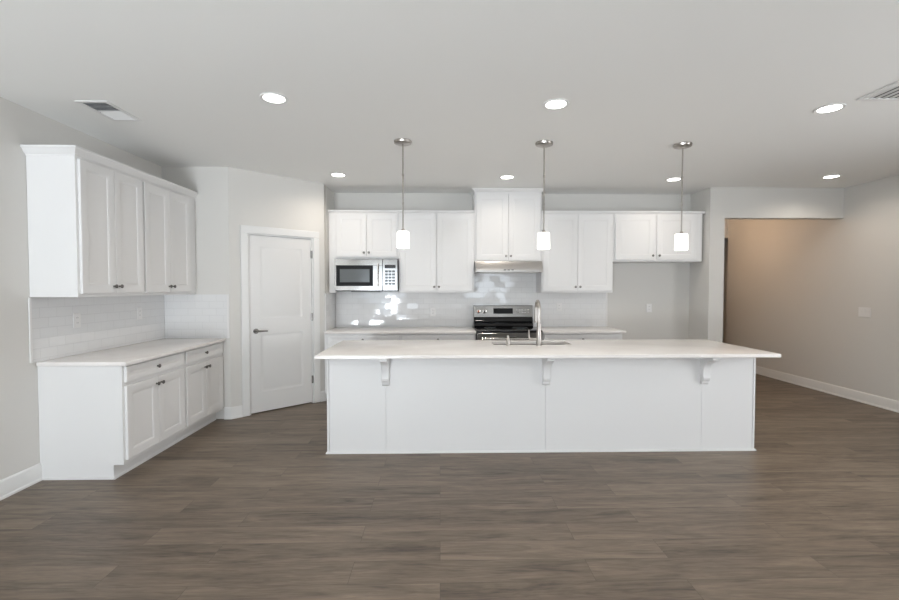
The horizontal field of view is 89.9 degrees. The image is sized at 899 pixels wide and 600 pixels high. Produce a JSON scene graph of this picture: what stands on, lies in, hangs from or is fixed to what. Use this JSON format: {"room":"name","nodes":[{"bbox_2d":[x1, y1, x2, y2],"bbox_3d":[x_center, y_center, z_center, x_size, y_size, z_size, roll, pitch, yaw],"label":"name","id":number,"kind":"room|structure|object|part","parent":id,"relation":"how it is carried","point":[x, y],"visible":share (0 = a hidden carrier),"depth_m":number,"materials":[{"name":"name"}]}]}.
{"room":"kitchen","nodes":[
{"label":"kitchen","id":0,"kind":"room"},
{"bbox_2d":[0,97,160,479],"bbox_3d":[-3.095,0.027,1.637,0.120,2.745,9.800,0,2,-1],"label":"wall","id":1,"kind":"structure","parent":0,"point":[19,125],"depth_m":3.20,"materials":[{"name":"white paint"}]},
{"bbox_2d":[0,463,41,500],"bbox_3d":[-2.990,1.380,0.076,0.022,0.130,6.598,0,2,-1],"label":"baseboard","id":2,"kind":"structure","parent":1,"relation":"attached to","point":[10,485],"depth_m":3.20,"materials":[{"name":"white paint"}]},
{"bbox_2d":[26,156,144,296],"bbox_3d":[-2.876,-0.564,3.639,0.399,1.068,0.728,0,2,-1],"label":"upper cabinet","id":3,"kind":"object","parent":1,"relation":"attached to","point":[85,217],"visible":1,"depth_m":3.31,"materials":[{"name":"white paint"}]},
{"bbox_3d":[-2.714,-0.544,3.474,0.019,0.986,0.345,0,2,-1],"label":"door","id":4,"kind":"part","parent":3,"relation":"part of","materials":[{"name":"white paint"}]},
{"bbox_3d":[-2.721,-0.555,3.822,0.019,0.986,0.345,0,2,-1],"label":"door","id":5,"kind":"part","parent":3,"relation":"part of","materials":[{"name":"white paint"}]},
{"bbox_2d":[28,295,164,362],"bbox_3d":[-3.079,0.199,4.085,0.011,0.480,1.613,0,2,-1],"label":"tile backsplash","id":6,"kind":"structure","parent":1,"relation":"attached to","point":[107,322],"depth_m":3.85,"materials":[{"name":"white tile"}]},
{"bbox_3d":[-3.062,0.222,3.289,0.011,0.480,0.020,0,2,-1],"label":"edge trim","id":7,"kind":"part","parent":6,"relation":"part of","materials":[{"name":"white tile"}]},
{"bbox_2d":[73,313,80,327],"bbox_3d":[-3.064,0.168,3.703,0.009,0.120,0.074,0,2,-1],"label":"outlet","id":8,"kind":"object","parent":6,"relation":"attached to","point":[76,316],"visible":1,"depth_m":3.69,"materials":[{"name":"white plastic"}]},
{"bbox_2d":[137,307,141,319],"bbox_3d":[-3.080,0.133,4.475,0.009,0.120,0.074,0,2,-1],"label":"outlet","id":9,"kind":"object","parent":6,"relation":"attached to","point":[139,309],"visible":1,"depth_m":4.46,"materials":[{"name":"white plastic"}]},
{"bbox_2d":[141,180,195,294],"bbox_3d":[-2.893,-0.587,4.439,0.399,1.068,0.868,0,2,-1],"label":"upper cabinet","id":10,"kind":"object","parent":1,"relation":"attached to","point":[168,215],"visible":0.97,"depth_m":4.34,"materials":[{"name":"white paint"}]},
{"bbox_2d":[20,145,197,198],"bbox_3d":[-2.890,-1.101,4.038,0.389,0.066,1.639,0,2,-1],"label":"crown molding","id":11,"kind":"structure","parent":10,"relation":"attached to","point":[29,150],"depth_m":3.49,"materials":[{"name":"white paint"}]},
{"bbox_3d":[-2.729,-0.566,4.203,0.019,0.986,0.364,0,2,-1],"label":"door","id":12,"kind":"part","parent":10,"relation":"part of","materials":[{"name":"white paint"}]},
{"bbox_3d":[-2.737,-0.576,4.571,0.019,0.986,0.364,0,2,-1],"label":"door","id":13,"kind":"part","parent":10,"relation":"part of","materials":[{"name":"white paint"}]},
{"bbox_2d":[161,166,230,418],"bbox_3d":[-2.750,-0.069,4.953,0.710,2.745,0.120,0,2,-1],"label":"wall","id":14,"kind":"structure","parent":0,"point":[211,183],"depth_m":4.88,"materials":[{"name":"white paint"}]},
{"bbox_2d":[164,294,229,337],"bbox_3d":[-2.745,0.178,4.893,0.693,0.476,0.011,0,2,-1],"label":"tile backsplash","id":15,"kind":"structure","parent":14,"relation":"attached to","point":[186,315],"depth_m":4.89,"materials":[{"name":"white tile"}]},
{"bbox_3d":[-2.409,0.178,4.900,0.020,0.476,0.011,0,2,-1],"label":"edge trim","id":16,"kind":"part","parent":15,"relation":"part of","materials":[{"name":"white tile"}]},
{"bbox_2d":[228,167,324,406],"bbox_3d":[-2.029,-0.080,5.342,1.139,2.745,0.120,-2,2,-44],"label":"wall","id":17,"kind":"structure","parent":0,"point":[254,198],"depth_m":5.13,"materials":[{"name":"white paint"}]},
{"bbox_2d":[224,405,242,418],"bbox_3d":[-2.377,1.240,4.953,0.189,0.130,0.056,-1,2,-28],"label":"baseboard","id":18,"kind":"structure","parent":17,"relation":"attached to","point":[235,412],"depth_m":4.94,"materials":[{"name":"white paint"}]},
{"bbox_2d":[240,225,320,416],"bbox_3d":[-1.996,0.226,5.346,0.946,2.133,0.174,-2,2,-44],"label":"door","id":19,"kind":"structure","parent":17,"relation":"in","point":[280,274],"depth_m":5.30,"materials":[{"name":"white paint"}]},
{"bbox_3d":[-2.148,0.354,5.125,0.146,0.060,0.066,-2,2,-44],"label":"lever handle","id":20,"kind":"part","parent":19,"relation":"part of","materials":[{"name":"grey metal"}]},
{"bbox_2d":[320,391,325,401],"bbox_3d":[-1.599,1.218,5.702,0.074,0.130,0.022,-2,2,-44],"label":"baseboard","id":21,"kind":"structure","parent":17,"relation":"attached to","point":[323,394],"depth_m":5.70,"materials":[{"name":"white paint"}]},
{"bbox_2d":[324,185,333,398],"bbox_3d":[-1.647,-0.099,6.021,0.120,2.745,0.470,0,2,-1],"label":"wall","id":22,"kind":"structure","parent":0,"point":[328,194],"depth_m":5.83,"materials":[{"name":"white paint"}]},
{"bbox_2d":[324,293,335,330],"bbox_3d":[-1.579,0.147,5.968,0.011,0.476,0.566,0,2,-1],"label":"tile backsplash","id":23,"kind":"structure","parent":22,"relation":"attached to","point":[330,299],"depth_m":5.96,"materials":[{"name":"white tile"}]},
{"bbox_3d":[-1.573,0.155,5.695,0.011,0.476,0.020,0,2,-1],"label":"edge trim","id":24,"kind":"part","parent":23,"relation":"part of","materials":[{"name":"white tile"}]},
{"bbox_2d":[0,0,898,194],"bbox_3d":[1.077,-1.448,3.423,8.540,0.100,13.520,0,2,-1],"label":"ceiling","id":25,"kind":"structure","parent":0,"point":[468,82],"depth_m":2.89,"materials":[{"name":"white paint"}]},
{"bbox_2d":[75,100,141,120],"bbox_3d":[-2.501,-1.390,3.319,0.224,0.008,0.376,0,2,-1],"label":"ceiling vent","id":26,"kind":"object","parent":25,"relation":"in","point":[107,109],"visible":1,"depth_m":3.29,"materials":[{"name":"white metal"}]},
{"bbox_2d":[259,92,288,103],"bbox_3d":[-1.205,-1.384,3.092,0.188,0.008,0.188,0,2,-1],"label":"recessed light","id":27,"kind":"object","parent":25,"relation":"in","point":[269,97],"visible":1,"depth_m":3.09,"materials":[{"name":"white paint"}]},
{"bbox_2d":[330,173,346,176],"bbox_3d":[-1.287,-1.445,5.204,0.188,0.008,0.188,0,2,-1],"label":"recessed light","id":28,"kind":"object","parent":25,"relation":"in","point":[331,174],"visible":1,"depth_m":5.21,"materials":[{"name":"white paint"}]},
{"bbox_2d":[394,138,411,247],"bbox_3d":[-0.415,-0.940,4.017,0.160,0.948,0.160,0,2,-1],"label":"pendant light","id":29,"kind":"object","parent":25,"relation":"hanging from","point":[402,236],"visible":1,"depth_m":4.00,"materials":[{"name":"silver metal"}]},
{"bbox_3d":[-0.415,-1.012,4.015,0.018,0.753,0.018,0,2,-1],"label":"rod","id":30,"kind":"part","parent":29,"relation":"part of","materials":[{"name":"silver metal"}]},
{"bbox_3d":[-0.415,-0.540,4.028,0.112,0.147,0.112,0,2,-1],"label":"lamp shade","id":31,"kind":"part","parent":29,"relation":"part of","materials":[{"name":"white glass"}]},
{"bbox_2d":[499,175,514,178],"bbox_3d":[0.679,-1.448,5.312,0.188,0.008,0.188,0,2,-1],"label":"recessed light","id":32,"kind":"object","parent":25,"relation":"in","point":[503,176],"visible":1,"depth_m":5.31,"materials":[{"name":"white paint"}]},
{"bbox_2d":[535,140,552,249],"bbox_3d":[0.853,-0.939,4.064,0.160,0.954,0.160,0,2,-1],"label":"pendant light","id":33,"kind":"object","parent":25,"relation":"hanging from","point":[543,243],"visible":1,"depth_m":4.04,"materials":[{"name":"silver metal"}]},
{"bbox_3d":[0.853,-0.535,4.075,0.112,0.147,0.112,0,2,-1],"label":"lamp shade","id":34,"kind":"part","parent":33,"relation":"part of","materials":[{"name":"white glass"}]},
{"bbox_3d":[0.853,-1.010,4.061,0.018,0.759,0.018,0,2,-1],"label":"rod","id":35,"kind":"part","parent":33,"relation":"part of","materials":[{"name":"silver metal"}]},
{"bbox_2d":[543,99,569,109],"bbox_3d":[0.756,-1.387,3.193,0.188,0.008,0.188,0,2,-1],"label":"recessed light","id":36,"kind":"object","parent":25,"relation":"in","point":[553,104],"visible":1,"depth_m":3.19,"materials":[{"name":"white paint"}]},
{"bbox_2d":[665,177,680,181],"bbox_3d":[2.700,-1.451,5.419,0.188,0.008,0.188,0,2,-1],"label":"recessed light","id":37,"kind":"object","parent":25,"relation":"in","point":[674,178],"visible":0.91,"depth_m":5.41,"materials":[{"name":"white paint"}]},
{"bbox_2d":[673,142,692,250],"bbox_3d":[2.123,-0.937,4.110,0.160,0.960,0.160,0,2,-1],"label":"pendant light","id":38,"kind":"object","parent":25,"relation":"hanging from","point":[681,239],"visible":1,"depth_m":4.09,"materials":[{"name":"silver metal"}]},
{"bbox_3d":[2.123,-0.531,4.122,0.112,0.147,0.112,0,2,-1],"label":"lamp shade","id":39,"kind":"part","parent":38,"relation":"part of","materials":[{"name":"white glass"}]},
{"bbox_3d":[2.123,-1.009,4.108,0.018,0.765,0.018,0,2,-1],"label":"rod","id":40,"kind":"part","parent":38,"relation":"part of","materials":[{"name":"silver metal"}]},
{"bbox_2d":[813,103,846,113],"bbox_3d":[2.762,-1.389,3.270,0.188,0.008,0.188,0,2,-1],"label":"recessed light","id":41,"kind":"object","parent":25,"relation":"in","point":[830,108],"visible":1,"depth_m":3.26,"materials":[{"name":"white paint"}]},
{"bbox_2d":[821,175,841,178],"bbox_3d":[4.486,-1.447,5.286,0.188,0.008,0.188,0,2,-1],"label":"recessed light","id":42,"kind":"object","parent":25,"relation":"in","point":[828,176],"visible":1,"depth_m":5.27,"materials":[{"name":"white paint"}]},
{"bbox_2d":[856,80,898,100],"bbox_3d":[3.125,-1.374,2.818,0.610,0.011,0.610,0,2,-1],"label":"ceiling vent","id":43,"kind":"object","parent":25,"relation":"in","point":[890,92],"visible":1,"depth_m":3.03,"materials":[{"name":"white metal"}]},
{"bbox_2d":[0,374,898,599],"bbox_3d":[1.077,1.396,3.505,8.540,0.100,13.520,0,2,-1],"label":"floor","id":44,"kind":"structure","parent":0,"point":[255,506],"depth_m":2.81,"materials":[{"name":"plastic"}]},
{"bbox_2d":[37,352,184,479],"bbox_3d":[-2.743,0.908,3.769,0.669,0.860,0.808,0,2,-1],"label":"base cabinet","id":45,"kind":"object","parent":44,"relation":"on","point":[96,422],"visible":0.98,"depth_m":3.38,"materials":[{"name":"white paint"}]},
{"bbox_2d":[36,338,225,365],"bbox_3d":[-2.746,0.453,4.114,0.654,0.030,1.561,0,2,-1],"label":"countertop","id":46,"kind":"structure","parent":45,"relation":"on","point":[127,355],"depth_m":3.77,"materials":[{"name":"white stone"}]},
{"bbox_3d":[-2.445,0.924,3.589,0.019,0.560,0.380,0,2,-1],"label":"door","id":47,"kind":"part","parent":45,"relation":"part of","materials":[{"name":"white paint"}]},
{"bbox_3d":[-2.449,0.551,3.770,0.019,0.118,0.763,0,2,-1],"label":"drawer","id":48,"kind":"part","parent":45,"relation":"part of","materials":[{"name":"white paint"}]},
{"bbox_2d":[113,418,215,479],"bbox_3d":[-2.536,1.319,4.147,0.012,0.018,1.532,0,2,-1],"label":"trim","id":49,"kind":"structure","parent":45,"relation":"attached to","point":[214,419],"depth_m":3.93,"materials":[{"name":"white paint"}]},
{"bbox_3d":[-2.453,0.913,3.972,0.019,0.560,0.380,0,2,-1],"label":"door","id":50,"kind":"part","parent":45,"relation":"part of","materials":[{"name":"white paint"}]},
{"bbox_2d":[176,342,223,439],"bbox_3d":[-2.760,0.886,4.546,0.669,0.860,0.744,0,2,-1],"label":"base cabinet","id":51,"kind":"object","parent":44,"relation":"on","point":[203,366],"visible":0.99,"depth_m":4.49,"materials":[{"name":"white paint"}]},
{"bbox_3d":[-2.462,0.901,4.375,0.019,0.560,0.349,0,2,-1],"label":"door","id":52,"kind":"part","parent":51,"relation":"part of","materials":[{"name":"white paint"}]},
{"bbox_3d":[-2.466,0.529,4.541,0.019,0.118,0.702,0,2,-1],"label":"drawer","id":53,"kind":"part","parent":51,"relation":"part of","materials":[{"name":"white paint"}]},
{"bbox_3d":[-2.469,0.891,4.728,0.019,0.560,0.349,0,2,-1],"label":"door","id":54,"kind":"part","parent":51,"relation":"part of","materials":[{"name":"white paint"}]},
{"bbox_2d":[325,334,399,392],"bbox_3d":[-1.099,0.846,5.947,0.948,0.860,0.667,0,2,-1],"label":"base cabinet","id":55,"kind":"object","parent":44,"relation":"on","point":[331,340],"visible":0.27,"depth_m":5.64,"materials":[{"name":"white paint"}]},
{"bbox_3d":[-1.083,0.497,5.645,0.888,0.118,0.019,0,2,-1],"label":"drawer","id":56,"kind":"part","parent":55,"relation":"part of","materials":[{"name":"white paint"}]},
{"bbox_2d":[324,327,475,333],"bbox_3d":[-0.622,0.400,5.951,1.898,0.030,0.658,0,2,-1],"label":"countertop","id":57,"kind":"structure","parent":55,"relation":"on","point":[337,330],"depth_m":5.76,"materials":[{"name":"white stone"}]},
{"bbox_2d":[400,334,475,339],"bbox_3d":[-0.149,0.845,5.968,0.948,0.860,0.667,0,2,-1],"label":"base cabinet","id":58,"kind":"object","parent":44,"relation":"on","point":[402,336],"visible":0.16,"depth_m":5.66,"materials":[{"name":"white paint"}]},
{"bbox_2d":[473,305,541,339],"bbox_3d":[0.749,0.679,5.950,0.822,1.192,0.718,0,2,-1],"label":"stove","id":59,"kind":"object","parent":44,"relation":"on","point":[490,322],"visible":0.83,"depth_m":6.20,"materials":[{"name":"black metal"}]},
{"bbox_3d":[0.742,0.153,6.257,0.822,0.158,0.075,0,2,-1],"label":"control panel","id":60,"kind":"part","parent":59,"relation":"part of","materials":[{"name":"silver metal"}]},
{"bbox_3d":[0.756,0.485,5.616,0.702,0.026,0.060,0,2,-1],"label":"handle","id":61,"kind":"part","parent":59,"relation":"part of","materials":[{"name":"silver metal"}]},
{"bbox_2d":[474,327,541,331],"bbox_3d":[0.749,0.385,5.928,0.822,0.022,0.565,0,2,-1],"label":"cooktop","id":62,"kind":"object","parent":59,"relation":"in","point":[478,329],"depth_m":5.77,"materials":[{"name":"black glass"}]},
{"bbox_3d":[0.755,0.742,5.665,0.814,0.653,0.029,0,2,-1],"label":"oven door","id":63,"kind":"part","parent":59,"relation":"part of","materials":[{"name":"silver metal"}]},
{"bbox_2d":[326,358,755,453],"bbox_3d":[0.812,0.895,4.229,3.782,0.860,0.954,0,2,-1],"label":"kitchen island","id":64,"kind":"object","parent":44,"relation":"on","point":[496,405],"visible":0.77,"depth_m":3.94,"materials":[{"name":"white paint"}]},
{"bbox_3d":[-1.061,0.894,4.280,0.018,0.860,0.772,0,2,-1],"label":"panel","id":65,"kind":"part","parent":64,"relation":"part of","materials":[{"name":"white paint"}]},
{"bbox_3d":[-0.797,0.904,3.910,0.488,0.860,0.012,0,2,-1],"label":"panel","id":66,"kind":"part","parent":64,"relation":"part of","materials":[{"name":"white paint"}]},
{"bbox_3d":[0.144,0.904,3.930,1.391,0.860,0.012,0,2,-1],"label":"panel","id":67,"kind":"part","parent":64,"relation":"part of","materials":[{"name":"white paint"}]},
{"bbox_3d":[0.811,1.315,4.327,3.782,0.016,0.782,0,2,-1],"label":"shoe moulding","id":68,"kind":"part","parent":64,"relation":"part of","materials":[{"name":"white paint"}]},
{"bbox_2d":[315,339,780,358],"bbox_3d":[0.820,0.450,4.228,3.854,0.030,1.054,0,2,-1],"label":"island countertop","id":69,"kind":"structure","parent":64,"relation":"on","point":[644,348],"depth_m":4.01,"materials":[{"name":"white stone"}]},
{"bbox_2d":[506,335,509,345],"bbox_3d":[0.559,0.385,4.318,0.044,0.096,0.097,0,2,-1],"label":"soap dispenser","id":70,"kind":"object","parent":69,"relation":"on","point":[508,338],"visible":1,"depth_m":4.28,"materials":[{"name":"silver metal"}]},
{"bbox_2d":[493,344,565,344],"bbox_3d":[0.808,0.564,4.499,0.797,0.211,0.307,0,2,-1],"label":"sink","id":71,"kind":"object","parent":69,"relation":"in","point":[493,344],"visible":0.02,"depth_m":4.64,"materials":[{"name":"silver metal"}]},
{"bbox_2d":[528,300,541,345],"bbox_3d":[0.815,0.213,4.357,0.135,0.435,0.201,0,2,-1],"label":"faucet","id":72,"kind":"object","parent":69,"relation":"on","point":[537,310],"visible":1,"depth_m":4.28,"materials":[{"name":"silver metal"}]},
{"bbox_3d":[0.791,0.334,4.290,0.085,0.104,0.026,0,2,-3],"label":"lever","id":73,"kind":"part","parent":72,"relation":"part of","materials":[{"name":"silver metal"}]},
{"bbox_3d":[1.531,0.903,3.959,1.380,0.860,0.012,0,2,-1],"label":"panel","id":74,"kind":"part","parent":64,"relation":"part of","materials":[{"name":"white paint"}]},
{"bbox_3d":[2.451,0.902,3.978,0.455,0.860,0.012,0,2,-1],"label":"panel","id":75,"kind":"part","parent":64,"relation":"part of","materials":[{"name":"white paint"}]},
{"bbox_3d":[2.682,0.891,4.359,0.018,0.860,0.772,0,2,-1],"label":"panel","id":76,"kind":"part","parent":64,"relation":"part of","materials":[{"name":"white paint"}]},
{"bbox_2d":[542,333,621,339],"bbox_3d":[1.681,0.844,6.006,1.020,0.860,0.667,0,2,-1],"label":"base cabinet","id":77,"kind":"object","parent":44,"relation":"on","point":[614,336],"visible":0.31,"depth_m":5.70,"materials":[{"name":"white paint"}]},
{"bbox_2d":[535,327,625,333],"bbox_3d":[1.698,0.399,5.999,1.056,0.030,0.656,0,2,-1],"label":"countertop","id":78,"kind":"structure","parent":77,"relation":"on","point":[545,330],"depth_m":5.76,"materials":[{"name":"white stone"}]},
{"bbox_2d":[334,193,690,339],"bbox_3d":[0.166,-0.109,6.354,6.840,2.745,0.120,0,2,-1],"label":"wall","id":79,"kind":"structure","parent":0,"point":[665,286],"depth_m":6.34,"materials":[{"name":"white paint"}]},
{"bbox_2d":[329,213,398,292],"bbox_3d":[-1.129,-0.624,6.051,0.914,1.048,0.379,0,2,-1],"label":"upper cabinet","id":80,"kind":"object","parent":79,"relation":"attached to","point":[351,235],"visible":0.95,"depth_m":5.89,"materials":[{"name":"white paint"}]},
{"bbox_3d":[-1.286,-0.844,5.892,0.394,0.559,0.019,0,2,-1],"label":"door","id":81,"kind":"part","parent":80,"relation":"part of","materials":[{"name":"white paint"}]},
{"bbox_2d":[335,259,398,291],"bbox_3d":[-1.081,-0.323,6.012,0.816,0.428,0.460,0,2,-1],"label":"microwave","id":82,"kind":"object","parent":80,"relation":"attached to","point":[353,275],"visible":0.99,"depth_m":5.83,"materials":[{"name":"silver metal"}]},
{"bbox_3d":[-0.770,-0.327,5.848,0.193,0.405,0.029,0,2,-1],"label":"control panel","id":83,"kind":"part","parent":82,"relation":"part of","materials":[{"name":"silver metal"}]},
{"bbox_3d":[-0.887,-0.844,5.900,0.394,0.559,0.019,0,2,-1],"label":"door","id":84,"kind":"part","parent":80,"relation":"part of","materials":[{"name":"white paint"}]},
{"bbox_2d":[399,213,473,292],"bbox_3d":[-0.173,-0.625,6.071,0.996,1.048,0.379,0,2,-1],"label":"upper cabinet","id":85,"kind":"object","parent":79,"relation":"attached to","point":[439,257],"visible":1,"depth_m":5.92,"materials":[{"name":"white paint"}]},
{"bbox_2d":[328,210,473,212],"bbox_3d":[-0.631,-1.165,6.046,1.910,0.034,0.320,0,2,-1],"label":"trim","id":86,"kind":"structure","parent":85,"relation":"attached to","point":[329,211],"depth_m":5.89,"materials":[{"name":"white paint"}]},
{"bbox_3d":[-0.410,-0.621,5.917,0.476,1.006,0.019,0,2,-1],"label":"door","id":87,"kind":"part","parent":85,"relation":"part of","materials":[{"name":"white paint"}]},
{"bbox_3d":[0.070,-0.621,5.927,0.476,1.006,0.019,0,2,-1],"label":"door","id":88,"kind":"part","parent":85,"relation":"part of","materials":[{"name":"white paint"}]},
{"bbox_2d":[336,273,607,326],"bbox_3d":[0.322,-0.060,6.292,3.805,0.870,0.011,0,2,-1],"label":"tile backsplash","id":89,"kind":"structure","parent":79,"relation":"attached to","point":[385,308],"depth_m":6.29,"materials":[{"name":"white tile"}]},
{"bbox_2d":[430,308,435,315],"bbox_3d":[-0.230,0.166,6.279,0.074,0.120,0.009,0,2,-1],"label":"outlet","id":90,"kind":"object","parent":89,"relation":"attached to","point":[432,310],"visible":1,"depth_m":6.28,"materials":[{"name":"white plastic"}]},
{"bbox_3d":[2.213,-0.061,6.332,0.022,0.870,0.011,0,2,-1],"label":"edge trim","id":91,"kind":"part","parent":89,"relation":"part of","materials":[{"name":"white tile"}]},
{"bbox_2d":[473,192,541,261],"bbox_3d":[0.770,-0.971,6.081,0.888,0.915,0.379,0,2,-1],"label":"upper cabinet","id":92,"kind":"object","parent":79,"relation":"attached to","point":[507,225],"visible":0.98,"depth_m":5.93,"materials":[{"name":"white paint"}]},
{"bbox_3d":[0.562,-0.959,5.928,0.421,0.869,0.019,0,2,-1],"label":"door","id":93,"kind":"part","parent":92,"relation":"part of","materials":[{"name":"white paint"}]},
{"bbox_2d":[471,188,542,196],"bbox_3d":[0.770,-1.451,6.073,0.949,0.044,0.351,0,2,-1],"label":"crown molding","id":94,"kind":"structure","parent":92,"relation":"attached to","point":[473,189],"depth_m":5.91,"materials":[{"name":"white paint"}]},
{"bbox_2d":[474,261,542,272],"bbox_3d":[0.767,-0.437,6.042,0.874,0.146,0.481,0,2,-1],"label":"range hood","id":95,"kind":"object","parent":92,"relation":"attached to","point":[479,266],"visible":0.97,"depth_m":5.82,"materials":[{"name":"grey metal"}]},
{"bbox_3d":[0.987,-0.959,5.936,0.421,0.869,0.019,0,2,-1],"label":"door","id":96,"kind":"part","parent":92,"relation":"part of","materials":[{"name":"white paint"}]},
{"bbox_2d":[536,213,612,292],"bbox_3d":[1.694,-0.626,6.110,0.955,1.048,0.379,0,2,-1],"label":"upper cabinet","id":97,"kind":"object","parent":79,"relation":"attached to","point":[579,258],"visible":0.99,"depth_m":5.96,"materials":[{"name":"white paint"}]},
{"bbox_3d":[1.465,-0.622,5.956,0.460,1.006,0.019,0,2,-1],"label":"door","id":98,"kind":"part","parent":97,"relation":"part of","materials":[{"name":"white paint"}]},
{"bbox_3d":[1.929,-0.623,5.966,0.460,1.006,0.019,0,2,-1],"label":"door","id":99,"kind":"part","parent":97,"relation":"part of","materials":[{"name":"white paint"}]},
{"bbox_2d":[646,304,651,311],"bbox_3d":[2.819,0.114,6.352,0.074,0.120,0.009,0,2,-1],"label":"outlet","id":100,"kind":"object","parent":79,"relation":"attached to","point":[649,306],"visible":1,"depth_m":6.35,"materials":[{"name":"white plastic"}]},
{"bbox_2d":[613,214,701,262],"bbox_3d":[2.770,-0.833,6.127,1.194,0.634,0.379,0,2,-1],"label":"upper cabinet","id":101,"kind":"object","parent":79,"relation":"attached to","point":[637,238],"visible":0.95,"depth_m":5.97,"materials":[{"name":"white paint"}]},
{"bbox_2d":[542,210,704,213],"bbox_3d":[2.305,-1.167,6.108,2.176,0.034,0.320,0,2,-1],"label":"trim","id":102,"kind":"structure","parent":101,"relation":"attached to","point":[581,212],"depth_m":5.96,"materials":[{"name":"white paint"}]},
{"bbox_3d":[2.460,-0.830,5.971,0.524,0.592,0.019,0,2,-1],"label":"door","id":103,"kind":"part","parent":101,"relation":"part of","materials":[{"name":"white paint"}]},
{"bbox_3d":[3.014,-0.830,5.983,0.524,0.592,0.019,0,2,-1],"label":"door","id":104,"kind":"part","parent":101,"relation":"part of","materials":[{"name":"white paint"}]},
{"bbox_2d":[723,239,727,342],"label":"door","id":105,"kind":"structure","parent":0,"point":[725,240],"depth_m":9.30,"materials":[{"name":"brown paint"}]},
{"bbox_2d":[724,219,727,238],"bbox_3d":[4.335,-0.167,8.352,1.820,2.745,0.120,0,2,-1],"label":"wall","id":106,"kind":"structure","parent":0,"point":[726,220],"depth_m":8.28,"materials":[{"name":"white paint"}]},
{"bbox_2d":[689,187,843,342],"bbox_3d":[4.284,-0.103,6.151,1.775,2.745,0.460,0,2,-1],"label":"wall","id":107,"kind":"structure","parent":0,"point":[706,286],"depth_m":5.90,"materials":[{"name":"white paint"}]},
{"bbox_2d":[726,175,898,400],"bbox_3d":[5.306,-0.001,2.614,0.120,2.745,11.400,0,2,-1],"label":"wall","id":108,"kind":"structure","parent":0,"point":[796,289],"depth_m":6.19,"materials":[{"name":"white paint"}]},
{"bbox_2d":[756,366,898,412],"bbox_3d":[5.235,1.306,2.650,0.022,0.130,11.400,0,2,-1],"label":"baseboard","id":109,"kind":"structure","parent":108,"relation":"attached to","point":[874,400],"depth_m":6.03,"materials":[{"name":"white paint"}]},
{"bbox_2d":[858,307,870,316],"bbox_3d":[5.176,0.152,5.614,0.012,0.120,0.164,0,2,-1],"label":"light switch","id":110,"kind":"object","parent":108,"relation":"attached to","point":[863,311],"visible":1,"depth_m":5.61,"materials":[{"name":"white plastic"}]}
]}

